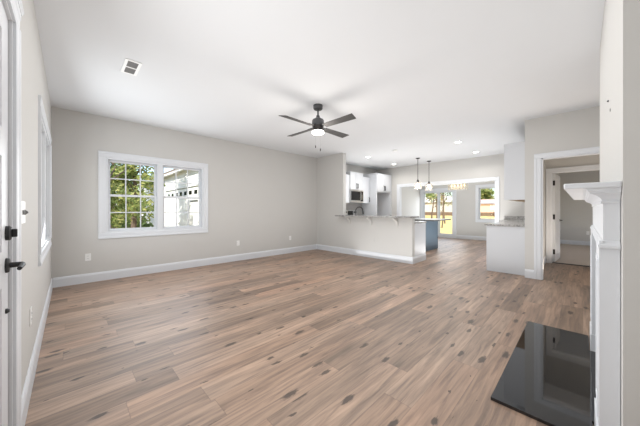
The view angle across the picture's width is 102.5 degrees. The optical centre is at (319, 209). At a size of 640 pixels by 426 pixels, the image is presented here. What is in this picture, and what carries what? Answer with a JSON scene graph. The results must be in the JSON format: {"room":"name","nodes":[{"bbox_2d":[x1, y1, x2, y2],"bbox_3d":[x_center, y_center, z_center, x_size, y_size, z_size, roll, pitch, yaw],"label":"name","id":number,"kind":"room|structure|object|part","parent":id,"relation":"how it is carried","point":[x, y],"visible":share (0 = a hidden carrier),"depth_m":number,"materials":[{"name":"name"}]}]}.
{"room":"living room","nodes":[
{"label":"living room","id":0,"kind":"room"},
{"bbox_2d":[20,0,50,394],"bbox_3d":[-1.410,-0.195,1.088,0.120,2.740,7.927,0,0,-44],"label":"wall","id":1,"kind":"structure","parent":0,"point":[35,279],"depth_m":1.76,"materials":[{"name":"beige paint"}]},
{"bbox_2d":[0,0,25,425],"bbox_3d":[-1.141,0.093,0.848,0.169,2.164,1.108,0,0,-44],"label":"door","id":2,"kind":"structure","parent":1,"relation":"in","point":[11,11],"depth_m":1.19,"materials":[{"name":"white paint"}]},
{"bbox_3d":[-1.136,0.147,0.845,0.044,2.033,0.887,0,0,-44],"label":"panel","id":3,"kind":"part","parent":2,"relation":"part of","materials":[{"name":"white paint"}]},
{"bbox_3d":[-1.158,0.143,0.831,0.120,2.065,0.948,0,0,-44],"label":"frame","id":4,"kind":"part","parent":2,"relation":"part of","materials":[{"name":"white paint"}]},
{"bbox_3d":[-1.105,0.093,0.883,0.028,2.164,1.108,0,0,-44],"label":"casing","id":5,"kind":"part","parent":2,"relation":"part of","materials":[{"name":"white paint"}]},
{"bbox_3d":[-1.317,0.245,1.133,0.022,0.020,0.121,0,0,-44],"label":"lever arm","id":6,"kind":"part","parent":2,"relation":"part of"},
{"bbox_2d":[21,201,27,223],"bbox_3d":[-1.665,0.013,1.449,0.020,0.125,0.170,0,0,-44],"label":"light switch","id":7,"kind":"object","parent":1,"relation":"attached to","point":[24,212],"visible":0.83,"depth_m":1.44,"materials":[{"name":"white plastic"}]},
{"bbox_3d":[-1.670,0.013,1.444,0.006,0.125,0.170,0,0,-44],"label":"plate","id":8,"kind":"part","parent":7,"relation":"part of","materials":[{"name":"white plastic"}]},
{"bbox_2d":[29,306,31,326],"bbox_3d":[-1.959,0.721,1.742,0.009,0.116,0.072,0,0,-44],"label":"wall outlet","id":9,"kind":"object","parent":1,"relation":"attached to","point":[30,309],"visible":1,"depth_m":1.72,"materials":[{"name":"white plastic"}]},
{"bbox_2d":[21,278,52,425],"bbox_3d":[-2.772,1.101,2.578,0.016,0.148,3.652,0,0,-44],"label":"baseboard","id":10,"kind":"structure","parent":1,"relation":"attached to","point":[28,385],"depth_m":1.80,"materials":[{"name":"white paint"}]},
{"bbox_2d":[38,95,51,265],"bbox_3d":[-3.115,-0.252,2.846,0.139,1.465,1.925,0,0,-44],"label":"window","id":11,"kind":"structure","parent":1,"relation":"in","point":[44,136],"depth_m":2.84,"materials":[{"name":"white paint"}]},
{"bbox_3d":[-3.121,-0.252,2.840,0.122,1.275,1.735,0,0,-44],"label":"frame","id":12,"kind":"part","parent":11,"relation":"part of","materials":[{"name":"white paint"}]},
{"bbox_2d":[51,106,377,278],"bbox_3d":[0.125,-0.195,8.049,11.807,2.740,0.120,0,0,-44],"label":"wall","id":13,"kind":"structure","parent":0,"point":[259,197],"depth_m":5.16,"materials":[{"name":"beige paint"}]},
{"bbox_2d":[85,253,90,260],"bbox_3d":[-3.757,0.763,4.162,0.072,0.116,0.009,0,0,-44],"label":"wall outlet","id":14,"kind":"object","parent":13,"relation":"attached to","point":[87,256],"visible":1,"depth_m":4.16,"materials":[{"name":"white plastic"}]},
{"bbox_2d":[98,150,207,238],"bbox_3d":[-3.069,-0.252,4.912,1.780,1.465,0.139,0,0,-44],"label":"window","id":15,"kind":"structure","parent":13,"relation":"in","point":[104,157],"depth_m":4.82,"materials":[{"name":"white paint"}]},
{"bbox_3d":[-3.385,-0.547,4.656,0.720,0.626,0.028,0,0,-44],"label":"sash","id":16,"kind":"part","parent":15,"relation":"part of","materials":[{"name":"white paint"}]},
{"bbox_3d":[-3.365,0.043,4.635,0.720,0.626,0.028,0,0,-44],"label":"sash","id":17,"kind":"part","parent":15,"relation":"part of","materials":[{"name":"white paint"}]},
{"bbox_3d":[-2.806,-0.547,5.223,0.720,0.626,0.028,0,0,-44],"label":"sash","id":18,"kind":"part","parent":15,"relation":"part of","materials":[{"name":"glass"}]},
{"bbox_3d":[-2.785,0.043,5.201,0.720,0.626,0.028,0,0,-44],"label":"sash","id":19,"kind":"part","parent":15,"relation":"part of","materials":[{"name":"glass"}]},
{"bbox_2d":[53,244,316,287],"bbox_3d":[-2.062,1.101,5.815,5.525,0.148,0.016,0,0,-44],"label":"baseboard","id":20,"kind":"structure","parent":13,"relation":"attached to","point":[121,273],"depth_m":4.90,"materials":[{"name":"white paint"}]},
{"bbox_2d":[346,174,348,202],"bbox_3d":[0.605,-0.687,8.165,0.678,0.905,0.380,0,0,-44],"label":"upper cabinet","id":21,"kind":"object","parent":13,"relation":"attached to","point":[347,176],"visible":0.21,"depth_m":8.24,"materials":[{"name":"white paint"}]},
{"bbox_2d":[346,203,361,214],"bbox_3d":[0.757,0.017,8.580,2.120,0.500,0.002,0,0,-44],"label":"tile backsplash","id":22,"kind":"structure","parent":13,"relation":"attached to","point":[349,206],"depth_m":9.02,"materials":[{"name":"grey tile"}]},
{"bbox_2d":[346,171,362,189],"bbox_3d":[1.110,-0.960,8.638,0.686,0.580,0.410,0,0,-44],"label":"upper cabinet","id":23,"kind":"object","parent":13,"relation":"attached to","point":[355,179],"visible":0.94,"depth_m":8.48,"materials":[{"name":"white paint"}]},
{"bbox_3d":[1.095,-0.960,8.407,0.337,0.572,0.020,0,0,-44],"label":"door","id":24,"kind":"part","parent":23,"relation":"part of","materials":[{"name":"white paint"}]},
{"bbox_2d":[349,189,362,202],"bbox_3d":[1.117,-0.454,8.631,0.686,0.428,0.427,0,0,-44],"label":"microwave","id":25,"kind":"object","parent":23,"relation":"attached to","point":[355,196],"visible":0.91,"depth_m":8.46,"materials":[{"name":"silver metal"}]},
{"bbox_3d":[1.341,-0.960,8.648,0.337,0.572,0.020,0,0,-44],"label":"door","id":26,"kind":"part","parent":23,"relation":"part of","materials":[{"name":"white paint"}]},
{"bbox_2d":[359,177,369,203],"bbox_3d":[1.498,-0.690,9.038,0.408,0.910,0.380,0,0,-44],"label":"upper cabinet","id":27,"kind":"object","parent":13,"relation":"attached to","point":[366,199],"visible":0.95,"depth_m":8.96,"materials":[{"name":"white paint"}]},
{"bbox_3d":[1.595,-0.690,8.938,0.404,0.902,0.020,0,0,-44],"label":"door","id":28,"kind":"part","parent":27,"relation":"part of","materials":[{"name":"white paint"}]},
{"bbox_2d":[25,237,593,425],"bbox_3d":[3.201,1.230,5.317,12.627,0.132,8.327,0,0,-44],"label":"floor","id":29,"kind":"structure","parent":0,"point":[316,337],"depth_m":2.33,"materials":[{"name":"brown wood"}]},
{"bbox_2d":[346,210,356,214],"bbox_3d":[1.216,0.558,8.528,0.752,1.115,0.713,0,0,-44],"label":"range","id":30,"kind":"object","parent":29,"relation":"on","point":[348,212],"visible":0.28,"depth_m":8.75,"materials":[{"name":"silver metal"}]},
{"bbox_2d":[362,173,391,215],"bbox_3d":[2.112,-0.054,9.429,1.011,2.460,0.680,0,0,-44],"label":"tall cabinet","id":31,"kind":"object","parent":29,"relation":"on","point":[380,185],"visible":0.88,"depth_m":9.20,"materials":[{"name":"white paint"}]},
{"bbox_3d":[1.750,-0.042,9.117,0.045,2.435,0.620,0,0,-44],"label":"panel","id":32,"kind":"part","parent":31,"relation":"part of","materials":[{"name":"white paint"}]},
{"bbox_3d":[2.132,-0.942,9.043,0.447,0.565,0.020,0,0,-44],"label":"door","id":33,"kind":"part","parent":31,"relation":"part of","materials":[{"name":"white paint"}]},
{"bbox_3d":[2.413,-0.042,9.766,0.110,2.435,0.620,0,0,-44],"label":"panel","id":34,"kind":"part","parent":31,"relation":"part of","materials":[{"name":"white paint"}]},
{"bbox_3d":[2.455,-0.942,9.360,0.447,0.565,0.020,0,0,-44],"label":"door","id":35,"kind":"part","parent":31,"relation":"part of","materials":[{"name":"white paint"}]},
{"bbox_2d":[415,223,425,255],"bbox_3d":[1.512,0.741,6.725,0.614,0.870,2.298,0,0,-44],"label":"base cabinet","id":36,"kind":"object","parent":29,"relation":"on","point":[420,229],"visible":0.05,"depth_m":5.89,"materials":[{"name":"white paint"}]},
{"bbox_2d":[415,218,450,250],"bbox_3d":[3.220,0.723,7.820,1.300,0.905,1.000,0,0,-44],"label":"kitchen island","id":37,"kind":"object","parent":29,"relation":"on","point":[432,223],"visible":0.22,"depth_m":7.57,"materials":[{"name":"blue wood"}]},
{"bbox_2d":[415,218,450,220],"bbox_3d":[3.231,0.288,7.810,1.300,0.036,0.970,0,0,-44],"label":"island countertop","id":38,"kind":"structure","parent":37,"relation":"on","point":[416,219],"depth_m":7.35,"materials":[{"name":"stone"}]},
{"bbox_2d":[486,226,524,275],"bbox_3d":[4.389,0.741,5.846,2.788,0.870,0.798,0,0,-44],"label":"base cabinet","id":39,"kind":"object","parent":29,"relation":"on","point":[505,246],"visible":0.77,"depth_m":4.80,"materials":[{"name":"white paint"}]},
{"bbox_3d":[3.464,0.768,5.220,0.552,0.585,0.020,0,0,-44],"label":"door","id":40,"kind":"part","parent":39,"relation":"part of","materials":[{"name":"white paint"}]},
{"bbox_2d":[484,216,524,226],"bbox_3d":[4.374,0.234,5.845,2.828,0.141,0.818,0,0,-44],"label":"countertop","id":41,"kind":"structure","parent":39,"relation":"on","point":[509,221],"depth_m":5.52,"materials":[{"name":"grey stone"}]},
{"bbox_2d":[491,321,595,425],"bbox_3d":[1.790,1.165,1.951,1.552,0.020,0.512,0,0,-44],"label":"hearth","id":42,"kind":"object","parent":29,"relation":"on","point":[549,377],"visible":0.82,"depth_m":1.75,"materials":[{"name":"black stone"}]},
{"bbox_2d":[34,0,604,169],"bbox_3d":[3.201,-1.635,5.317,12.627,0.140,8.327,0,0,-44],"label":"ceiling","id":43,"kind":"structure","parent":0,"point":[418,78],"depth_m":2.78,"materials":[{"name":"paint"}]},
{"bbox_2d":[121,58,141,75],"bbox_3d":[-2.069,-1.560,2.816,0.144,0.008,0.350,0,0,-44],"label":"ceiling vent","id":44,"kind":"object","parent":43,"relation":"in","point":[131,67],"visible":1,"depth_m":2.81,"materials":[{"name":"white plastic"}]},
{"bbox_3d":[-2.124,-1.560,2.873,0.092,0.007,0.139,0,0,-44],"label":"louver panel","id":45,"kind":"part","parent":44,"relation":"part of","materials":[{"name":"grey metal"}]},
{"bbox_3d":[-2.013,-1.560,2.760,0.092,0.007,0.139,0,0,-44],"label":"louver panel","id":46,"kind":"part","parent":44,"relation":"part of","materials":[{"name":"grey metal"}]},
{"bbox_2d":[279,103,355,150],"bbox_3d":[-0.030,-1.223,3.842,1.032,0.682,1.032,0,0,0],"label":"ceiling fan","id":47,"kind":"object","parent":43,"relation":"hanging from","point":[318,124],"visible":1,"depth_m":3.77,"materials":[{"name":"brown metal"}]},
{"bbox_3d":[-0.307,-1.236,3.547,0.552,0.034,0.128,0,0,-44],"label":"blade","id":48,"kind":"part","parent":47,"relation":"part of","materials":[{"name":"grey wood"}]},
{"bbox_3d":[-0.325,-1.236,4.120,0.128,0.034,0.552,0,0,-44],"label":"blade","id":49,"kind":"part","parent":47,"relation":"part of","materials":[{"name":"grey wood"}]},
{"bbox_2d":[312,129,323,134],"bbox_3d":[-0.030,-1.153,3.842,0.180,0.048,0.180,0,0,-44],"label":"diffuser","id":50,"kind":"object","parent":47,"relation":"attached to","point":[314,131],"depth_m":3.78,"materials":[{"name":"white glass"}]},
{"bbox_3d":[0.247,-1.236,4.138,0.552,0.034,0.128,0,0,-44],"label":"blade","id":51,"kind":"part","parent":47,"relation":"part of","materials":[{"name":"grey wood"}]},
{"bbox_3d":[0.266,-1.236,3.565,0.128,0.034,0.552,0,0,-44],"label":"blade","id":52,"kind":"part","parent":47,"relation":"part of","materials":[{"name":"grey wood"}]},
{"bbox_2d":[414,158,421,189],"bbox_3d":[2.947,-1.094,7.742,0.208,0.940,0.208,0,0,-44],"label":"pendant light","id":53,"kind":"object","parent":43,"relation":"hanging from","point":[417,182],"visible":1,"depth_m":7.72,"materials":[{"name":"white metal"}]},
{"bbox_2d":[449,184,467,190],"bbox_3d":[5.005,-1.144,9.328,0.260,0.840,0.600,0,0,-44],"label":"chandelier","id":54,"kind":"object","parent":43,"relation":"hanging from","point":[450,184],"visible":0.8,"depth_m":9.33,"materials":[{"name":"brown metal"}]},
{"bbox_2d":[317,153,414,256],"bbox_3d":[1.002,-0.195,6.719,0.120,2.740,3.007,0,0,-44],"label":"wall partition","id":55,"kind":"structure","parent":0,"point":[332,230],"depth_m":7.02,"materials":[{"name":"beige paint"}]},
{"bbox_2d":[317,244,425,263],"bbox_3d":[1.204,1.101,6.894,0.686,0.148,3.007,0,0,-44],"label":"baseboard","id":56,"kind":"structure","parent":55,"relation":"attached to","point":[397,258],"depth_m":6.25,"materials":[{"name":"white paint"}]},
{"bbox_2d":[335,215,418,225],"bbox_3d":[1.297,0.253,6.297,0.430,0.235,2.130,0,0,-44],"label":"breakfast bar","id":57,"kind":"object","parent":55,"relation":"attached to","point":[348,217],"visible":1,"depth_m":6.23,"materials":[{"name":"grey stone"}]},
{"bbox_2d":[335,215,418,217],"bbox_3d":[1.297,0.152,6.297,0.430,0.034,2.130,0,0,-44],"label":"countertop","id":58,"kind":"structure","parent":57,"relation":"on","point":[335,215],"depth_m":6.01,"materials":[{"name":"grey stone"}]},
{"bbox_2d":[402,186,419,217],"bbox_3d":[3.564,-0.195,10.837,2.750,2.740,0.087,0,0,-44],"label":"wall","id":59,"kind":"structure","parent":0,"point":[410,197],"depth_m":11.15,"materials":[{"name":"beige paint"}]},
{"bbox_2d":[378,154,524,219],"bbox_3d":[4.005,-0.195,8.334,0.120,2.740,4.897,0,0,-44],"label":"wall","id":60,"kind":"structure","parent":0,"point":[491,165],"depth_m":7.96,"materials":[{"name":"beige paint"}]},
{"bbox_2d":[397,176,499,221],"bbox_3d":[3.973,0.118,8.366,0.158,2.115,3.143,0,0,-44],"label":"door frame","id":61,"kind":"structure","parent":60,"relation":"attached to","point":[487,179],"depth_m":7.88,"materials":[{"name":"white paint"}]},
{"bbox_2d":[504,216,524,219],"bbox_3d":[5.367,0.215,6.836,0.023,0.103,0.790,0,0,-44],"label":"backsplash","id":62,"kind":"structure","parent":60,"relation":"attached to","point":[505,217],"depth_m":6.94,"materials":[{"name":"grey stone"}]},
{"bbox_2d":[420,181,494,236],"bbox_3d":[5.955,-0.195,10.444,0.120,2.740,4.607,0,0,-44],"label":"wall","id":63,"kind":"structure","parent":0,"point":[466,224],"depth_m":10.39,"materials":[{"name":"beige paint"}]},
{"bbox_2d":[420,187,455,237],"bbox_3d":[5.161,0.118,11.243,0.139,2.115,1.530,0,0,-44],"label":"door","id":64,"kind":"structure","parent":63,"relation":"in","point":[438,191],"depth_m":11.17,"materials":[{"name":"white paint"}]},
{"bbox_3d":[4.990,0.128,11.467,0.030,1.855,0.720,0,0,-44],"label":"sliding panel","id":65,"kind":"part","parent":64,"relation":"part of","materials":[{"name":"clear glass"}]},
{"bbox_3d":[5.374,0.128,11.018,0.030,1.855,0.660,0,0,-44],"label":"sliding panel","id":66,"kind":"part","parent":64,"relation":"part of","materials":[{"name":"clear glass"}]},
{"bbox_2d":[456,235,485,240],"bbox_3d":[6.587,1.101,9.701,0.016,0.148,2.660,0,0,-44],"label":"baseboard","id":67,"kind":"structure","parent":63,"relation":"attached to","point":[457,236],"depth_m":10.25,"materials":[{"name":"white paint"}]},
{"bbox_2d":[475,184,494,222],"bbox_3d":[6.535,-0.252,9.838,0.139,1.465,1.000,0,0,-44],"label":"window","id":68,"kind":"structure","parent":63,"relation":"in","point":[478,188],"depth_m":10.08,"materials":[{"name":"white paint"}]},
{"bbox_3d":[6.537,0.046,9.840,0.026,0.628,0.760,0,0,-44],"label":"sash","id":69,"kind":"part","parent":68,"relation":"part of","materials":[{"name":"glass"}]},
{"bbox_2d":[525,119,558,269],"bbox_3d":[5.945,-0.195,6.723,6.498,2.740,0.120,0,0,-44],"label":"wall","id":70,"kind":"structure","parent":0,"point":[529,124],"depth_m":4.45,"materials":[{"name":"beige paint"}]},
{"bbox_2d":[504,141,524,201],"bbox_3d":[4.391,-0.708,5.543,2.370,1.043,0.363,0,0,-44],"label":"upper cabinet","id":71,"kind":"object","parent":70,"relation":"attached to","point":[514,153],"visible":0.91,"depth_m":4.70,"materials":[{"name":"white paint"}]},
{"bbox_3d":[4.405,-1.200,5.529,2.370,0.060,0.322,0,0,-44],"label":"cornice","id":72,"kind":"part","parent":71,"relation":"part of","materials":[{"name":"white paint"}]},
{"bbox_2d":[525,269,533,278],"bbox_3d":[3.619,1.101,4.443,0.016,0.148,0.127,0,0,-44],"label":"baseboard","id":73,"kind":"structure","parent":70,"relation":"attached to","point":[529,273],"depth_m":4.44,"materials":[{"name":"white paint"}]},
{"bbox_2d":[534,106,599,153],"bbox_3d":[4.123,-0.195,4.025,0.120,2.740,1.190,0,0,-44],"label":"wall","id":74,"kind":"structure","parent":0,"point":[578,129],"depth_m":4.10,"materials":[{"name":"beige paint"}]},
{"bbox_2d":[534,146,599,279],"bbox_3d":[4.103,0.112,4.032,0.140,2.128,1.138,0,0,-44],"label":"door frame","id":75,"kind":"structure","parent":74,"relation":"attached to","point":[539,159],"depth_m":4.34,"materials":[{"name":"white paint"}]},
{"bbox_2d":[545,154,599,255],"bbox_3d":[5.733,-0.195,5.179,0.120,2.740,1.790,0,0,-44],"label":"wall","id":76,"kind":"structure","parent":0,"point":[589,159],"depth_m":5.51,"materials":[{"name":"beige paint"}]},
{"bbox_2d":[546,164,599,266],"bbox_3d":[5.707,0.126,5.718,0.874,2.100,0.962,0,0,-44],"label":"door","id":77,"kind":"structure","parent":76,"relation":"in","point":[553,220],"depth_m":5.74,"materials":[{"name":"white paint"}]},
{"bbox_3d":[5.527,0.173,6.002,0.735,1.965,0.035,0,0,-40],"label":"panel","id":78,"kind":"part","parent":77,"relation":"part of","materials":[{"name":"white paint"}]},
{"bbox_2d":[559,170,599,240],"bbox_3d":[9.426,-0.195,7.896,0.120,2.740,3.310,0,0,-44],"label":"wall","id":79,"kind":"structure","parent":0,"point":[576,215],"depth_m":8.65,"materials":[{"name":"beige paint"}]},
{"bbox_2d":[560,240,589,245],"bbox_3d":[9.384,1.101,7.841,0.016,0.148,3.090,0,0,-44],"label":"baseboard","id":80,"kind":"structure","parent":79,"relation":"attached to","point":[573,242],"depth_m":8.64,"materials":[{"name":"white paint"}]},
{"bbox_2d":[600,0,639,425],"bbox_3d":[2.156,-0.195,1.609,2.083,2.740,0.485,0,0,-44],"label":"wall","id":81,"kind":"structure","parent":0,"point":[620,35],"depth_m":1.05,"materials":[{"name":"beige paint"}]},
{"bbox_2d":[564,181,621,425],"bbox_3d":[1.848,0.527,1.772,1.850,1.296,0.175,0,0,-44],"label":"fireplace mantel","id":82,"kind":"object","parent":81,"relation":"attached to","point":[604,197],"visible":0.98,"depth_m":1.14,"materials":[{"name":"white paint"}]},
{"bbox_3d":[2.356,0.591,2.235,0.245,0.730,0.004,0,0,-44],"label":"panel moulding","id":83,"kind":"part","parent":82,"relation":"part of","materials":[{"name":"white paint"}]},
{"bbox_2d":[564,181,621,199],"bbox_3d":[1.848,-0.108,1.772,1.850,0.024,0.175,0,0,-44],"label":"shelf","id":84,"kind":"object","parent":82,"relation":"attached to","point":[578,191],"depth_m":1.14,"materials":[{"name":"white paint"}]},
{"bbox_3d":[2.379,0.673,2.212,0.345,1.005,0.062,0,0,-44],"label":"leg","id":85,"kind":"part","parent":82,"relation":"part of","materials":[{"name":"white paint"}]},
{"bbox_3d":[1.373,0.591,1.274,0.245,0.730,0.004,0,0,-44],"label":"panel moulding","id":86,"kind":"part","parent":82,"relation":"part of","materials":[{"name":"white paint"}]},
{"bbox_3d":[1.870,-0.063,1.749,1.832,0.067,0.112,0,0,-44],"label":"crown moulding","id":87,"kind":"part","parent":82,"relation":"part of","materials":[{"name":"white paint"}]},
{"bbox_3d":[1.886,0.153,1.733,1.752,0.035,0.066,0,0,-44],"label":"band moulding","id":88,"kind":"part","parent":82,"relation":"part of","materials":[{"name":"white paint"}]},
{"bbox_3d":[1.396,0.673,1.251,0.345,1.005,0.062,0,0,-44],"label":"leg","id":89,"kind":"part","parent":82,"relation":"part of","materials":[{"name":"white paint"}]},
{"label":"outside","id":90,"kind":"structure","parent":0,"visible":0},
{"bbox_3d":[-33.129,1.425,13.582,51.620,0.119,54.253,0,0,-44],"label":"ground","id":91,"kind":"structure","parent":90,"visible":0},
{"bbox_2d":[110,162,142,228],"bbox_3d":[-13.190,-2.513,15.986,4.133,7.992,4.417,0,0,-44],"label":"leafy tree","id":92,"kind":"object","parent":91,"relation":"on","point":[111,164],"visible":0.02,"depth_m":15.87,"materials":[{"name":"green plant"}]},
{"bbox_2d":[110,166,153,228],"bbox_3d":[-6.751,-0.658,8.009,1.824,4.288,2.395,0,0,23],"label":"leafy tree","id":93,"kind":"object","parent":91,"relation":"on","point":[117,201],"visible":0.18,"depth_m":8.31,"materials":[{"name":"green plant"}]},
{"bbox_2d":[120,215,153,227],"bbox_3d":[-9.476,0.838,13.354,1.674,1.251,1.656,0,0,-44],"label":"shrub","id":94,"kind":"object","parent":91,"relation":"on","point":[143,224],"visible":0.32,"depth_m":13.23,"materials":[{"name":"green plant"}]},
{"bbox_2d":[110,164,165,227],"bbox_3d":[-7.807,-1.258,10.810,2.126,5.484,2.420,0,0,-44],"label":"leafy tree","id":95,"kind":"object","parent":91,"relation":"on","point":[131,171],"visible":0.39,"depth_m":10.53,"materials":[{"name":"green plant"}]},
{"bbox_2d":[139,169,198,226],"bbox_3d":[-7.401,-1.224,18.288,6.810,5.300,18.300,0,0,-44],"label":"house","id":96,"kind":"structure","parent":91,"relation":"on","point":[169,176],"depth_m":14.13,"materials":[{"name":"white paint"}]},
{"bbox_3d":[-7.483,0.075,13.942,0.045,2.700,6.800,0,0,-44],"label":"garage trim","id":97,"kind":"part","parent":96,"relation":"part of","materials":[{"name":"white paint"}]},
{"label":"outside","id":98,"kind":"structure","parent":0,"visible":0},
{"bbox_2d":[425,213,494,233],"bbox_3d":[31.328,1.139,62.106,108.360,0.572,95.000,0,0,-44],"label":"lawn","id":99,"kind":"structure","parent":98,"point":[447,228],"depth_m":24.27,"materials":[{"name":"plant"}]},
{"bbox_2d":[425,193,434,203],"bbox_3d":[6.560,-0.708,16.833,1.553,4.267,1.681,0,0,-7],"label":"leafy tree","id":100,"kind":"object","parent":99,"relation":"on","point":[427,195],"visible":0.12,"depth_m":16.29,"materials":[{"name":"green plant"}]},
{"bbox_2d":[431,194,435,217],"bbox_3d":[11.620,-1.550,26.709,1.838,5.499,2.401,0,0,2],"label":"leafy tree","id":101,"kind":"object","parent":99,"relation":"on","point":[432,194],"visible":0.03,"depth_m":26.69,"materials":[{"name":"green plant"}]},
{"bbox_2d":[429,193,446,217],"bbox_3d":[14.632,-0.818,31.693,2.152,3.853,3.089,0,0,13],"label":"leafy tree","id":102,"kind":"object","parent":99,"relation":"on","point":[441,197],"visible":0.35,"depth_m":31.69,"materials":[{"name":"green plant"}]},
{"bbox_2d":[425,196,451,212],"bbox_3d":[32.838,-1.497,75.122,9.000,4.900,19.500,0,0,-44],"label":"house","id":103,"kind":"structure","parent":99,"relation":"on","point":[428,206],"depth_m":70.57,"materials":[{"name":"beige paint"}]},
{"bbox_2d":[431,192,451,223],"bbox_3d":[10.987,-1.083,22.927,2.998,4.699,2.561,0,0,-23],"label":"leafy tree","id":104,"kind":"object","parent":99,"relation":"on","point":[449,193],"visible":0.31,"depth_m":22.96,"materials":[{"name":"green plant"}]},
{"bbox_2d":[441,193,443,227],"bbox_3d":[8.941,-0.963,18.648,1.676,4.650,1.304,0,0,0],"label":"leafy tree","id":105,"kind":"object","parent":99,"relation":"on","point":[443,193],"visible":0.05,"depth_m":18.67,"materials":[{"name":"green plant"}]},
{"bbox_2d":[425,212,494,216],"bbox_3d":[19.474,0.599,37.227,0.122,0.710,34.100,0,0,-44],"label":"fence","id":106,"kind":"object","parent":99,"relation":"on","point":[426,213],"visible":0.11,"depth_m":37.55,"materials":[{"name":"brown wood"}]},
{"bbox_2d":[480,199,494,213],"bbox_3d":[43.958,-0.847,60.890,9.000,3.600,14.600,0,0,-44],"label":"house","id":107,"kind":"structure","parent":99,"relation":"on","point":[488,208],"depth_m":60.37,"materials":[{"name":"beige brick"}]},
{"bbox_2d":[481,187,494,198],"bbox_3d":[47.954,-2.974,76.408,6.824,7.784,7.215,0,0,-44],"label":"leafy tree","id":108,"kind":"object","parent":99,"relation":"on","point":[487,193],"visible":0.43,"depth_m":74.48,"materials":[{"name":"green plant"}]}
]}

